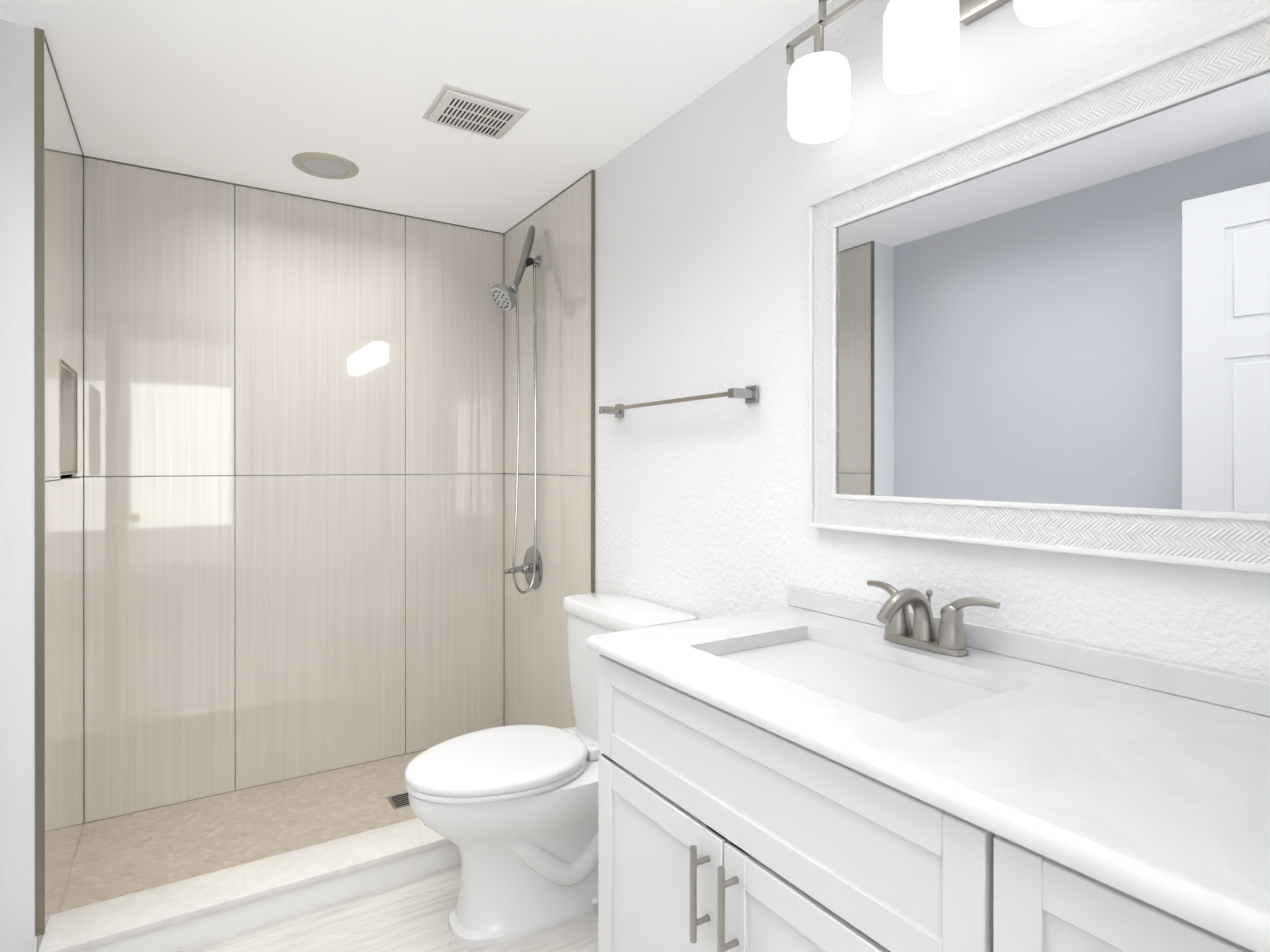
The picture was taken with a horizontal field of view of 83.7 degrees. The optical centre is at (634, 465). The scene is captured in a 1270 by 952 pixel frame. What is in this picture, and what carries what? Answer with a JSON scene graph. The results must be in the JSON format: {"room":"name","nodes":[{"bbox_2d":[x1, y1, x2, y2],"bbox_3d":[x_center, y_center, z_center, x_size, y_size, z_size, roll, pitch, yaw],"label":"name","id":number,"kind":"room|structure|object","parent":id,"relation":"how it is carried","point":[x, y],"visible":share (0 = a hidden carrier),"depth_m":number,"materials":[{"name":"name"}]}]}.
{"room":"bathroom","nodes":[
{"label":"bathroom","id":0,"kind":"room"},
{"bbox_2d":[0,19,76,951],"bbox_3d":[-1.846,0.095,2.161,0.156,2.440,0.895,0,0,-32],"label":"wall","id":1,"kind":"structure","parent":0,"point":[17,610],"depth_m":1.80,"materials":[{"name":"white paint"}]},
{"bbox_2d":[37,38,83,951],"bbox_3d":[-1.813,0.091,2.176,0.108,2.422,0.876,0,0,-32],"label":"wall tile","id":2,"kind":"structure","parent":1,"relation":"attached to","point":[64,533],"depth_m":2.13,"materials":[{"name":"beige tile"}]},
{"bbox_2d":[34,28,89,936],"bbox_3d":[-1.769,0.044,2.194,0.019,2.337,0.870,0,0,-32],"label":"trim","id":3,"kind":"structure","parent":1,"relation":"attached to","point":[40,472],"depth_m":1.83,"materials":[{"name":"beige metal"}]},
{"bbox_2d":[83,157,504,822],"bbox_3d":[-1.472,0.094,2.993,1.920,2.440,0.107,0,0,-32],"label":"wall","id":4,"kind":"structure","parent":0,"point":[219,475],"depth_m":2.77,"materials":[{"name":"beige tile"}]},
{"bbox_2d":[84,157,503,822],"bbox_3d":[-1.323,0.090,3.016,1.618,2.422,0.012,0,0,-32],"label":"wall tile","id":5,"kind":"structure","parent":4,"relation":"attached to","point":[336,601],"depth_m":2.92,"materials":[{"name":"beige tile"}]},
{"bbox_2d":[90,157,501,233],"bbox_3d":[-1.322,0.088,3.014,1.645,2.428,0.015,0,0,-32],"label":"trim","id":6,"kind":"structure","parent":4,"relation":"attached to","point":[234,184],"depth_m":2.92,"materials":[{"name":"beige metal"}]},
{"bbox_2d":[59,828,597,951],"bbox_3d":[-0.184,1.366,1.080,2.040,0.100,4.720,0,0,-32],"label":"floor","id":7,"kind":"structure","parent":0,"point":[411,915],"depth_m":2.00,"materials":[{"name":"beige wood"}]},
{"bbox_2d":[59,750,424,912],"bbox_3d":[-1.108,1.307,2.679,1.620,0.015,0.790,0,0,-32],"label":"shower floor","id":8,"kind":"structure","parent":7,"relation":"on","point":[122,855],"depth_m":2.55,"materials":[{"name":"tile"}]},
{"bbox_2d":[38,818,460,951],"bbox_3d":[-0.842,1.264,2.271,1.632,0.102,0.188,0,0,-32],"label":"curb","id":9,"kind":"object","parent":7,"relation":"on","point":[177,916],"visible":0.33,"depth_m":2.05,"materials":[{"name":"white stone"}]},
{"bbox_2d":[405,591,697,946],"bbox_3d":[-0.276,0.883,2.135,0.813,0.863,0.530,0,0,-32],"label":"toilet","id":10,"kind":"object","parent":7,"relation":"on","point":[510,812],"visible":0.81,"depth_m":1.99,"materials":[{"name":"white ceramic"}]},
{"bbox_2d":[587,642,1269,951],"bbox_3d":[0.488,0.852,1.117,0.620,0.927,1.264,0,0,-32],"label":"bathroom vanity","id":11,"kind":"object","parent":7,"relation":"on","point":[807,770],"depth_m":1.01,"materials":[{"name":"white"}]},
{"bbox_2d":[587,602,1269,945],"bbox_3d":[0.493,0.372,1.125,0.603,0.030,1.272,0,0,-32],"label":"countertop","id":12,"kind":"structure","parent":11,"relation":"on","point":[1163,790],"depth_m":0.91,"materials":[{"name":"white stone"}]},
{"bbox_2d":[727,634,990,713],"bbox_3d":[0.380,0.430,1.284,0.342,0.110,0.512,0,0,-32],"label":"sink","id":13,"kind":"object","parent":12,"relation":"in","point":[881,679],"depth_m":1.33,"materials":[{"name":"white ceramic"}]},
{"bbox_2d":[867,580,999,655],"bbox_3d":[0.528,0.298,1.375,0.164,0.117,0.291,0,0,-32],"label":"faucet","id":14,"kind":"object","parent":12,"relation":"on","point":[893,616],"visible":0.98,"depth_m":1.36,"materials":[{"name":"silver metal"}]},
{"bbox_2d":[0,0,831,232],"bbox_3d":[-0.184,-1.174,1.077,2.040,0.100,4.720,0,0,-32],"label":"ceiling","id":15,"kind":"structure","parent":0,"point":[258,93],"depth_m":2.08,"materials":[{"name":"white paint"}]},
{"bbox_2d":[292,152,358,178],"bbox_3d":[-1.161,-1.119,2.661,0.230,0.012,0.230,0,0,-32],"label":"recessed light","id":16,"kind":"object","parent":15,"relation":"in","point":[324,165],"visible":1,"depth_m":2.65,"materials":[{"name":"beige plastic"}]},
{"bbox_2d":[422,84,529,138],"bbox_3d":[-0.510,-1.117,2.262,0.270,0.016,0.240,0,0,-32],"label":"ceiling vent","id":17,"kind":"object","parent":15,"relation":"in","point":[466,110],"visible":1,"depth_m":2.23,"materials":[{"name":"white plastic"}]},
{"bbox_2d":[525,0,1269,680],"bbox_3d":[0.626,0.096,1.594,0.120,2.440,4.720,0,0,-32],"label":"wall","id":18,"kind":"structure","parent":0,"point":[701,262],"depth_m":1.88,"materials":[{"name":"white paint"}]},
{"bbox_2d":[504,173,590,728],"bbox_3d":[-0.395,0.090,3.078,0.012,2.422,0.877,0,0,-32],"label":"wall tile","id":19,"kind":"structure","parent":18,"relation":"attached to","point":[537,689],"depth_m":3.02,"materials":[{"name":"beige tile"}]},
{"bbox_2d":[491,225,541,593],"bbox_3d":[-0.506,-0.244,3.038,0.217,1.598,0.119,0,0,-32],"label":"shower head","id":20,"kind":"object","parent":19,"relation":"attached to","point":[503,296],"visible":1,"depth_m":3.04},
{"bbox_2d":[503,546,542,588],"bbox_3d":[-0.510,0.456,3.117,0.140,0.190,0.190,0,0,-32],"label":"shower valve","id":21,"kind":"object","parent":19,"relation":"attached to","point":[526,568],"visible":0.9,"depth_m":3.12,"materials":[{"name":"silver metal"}]},
{"bbox_2d":[502,170,594,592],"bbox_3d":[-0.391,0.088,3.069,0.015,2.428,0.870,0,0,-32],"label":"trim","id":22,"kind":"structure","parent":18,"relation":"attached to","point":[592,172],"depth_m":2.70,"materials":[{"name":"beige metal"}]},
{"bbox_2d":[599,385,758,417],"bbox_3d":[0.102,-0.195,2.229,0.081,0.048,0.754,0,0,-32],"label":"towel bar","id":23,"kind":"object","parent":18,"relation":"attached to","point":[749,394],"visible":1,"depth_m":2.04,"materials":[{"name":"silver metal"}]},
{"bbox_2d":[786,0,863,143],"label":"sconce","id":24,"kind":"object","parent":18,"relation":"attached to","point":[818,81],"depth_m":1.54,"materials":[{"name":"white glass"}]},
{"bbox_2d":[883,0,1101,93],"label":"sconce","id":25,"kind":"object","parent":18,"relation":"attached to","point":[920,46],"depth_m":1.31,"materials":[{"name":"white glass"}]},
{"bbox_2d":[808,9,1269,572],"bbox_3d":[0.744,-0.247,1.267,0.028,0.799,1.144,0,0,-32],"label":"mirror","id":26,"kind":"object","parent":18,"relation":"attached to","point":[1044,327],"visible":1,"depth_m":1.24,"materials":[{"name":"clear glass"}]}
]}

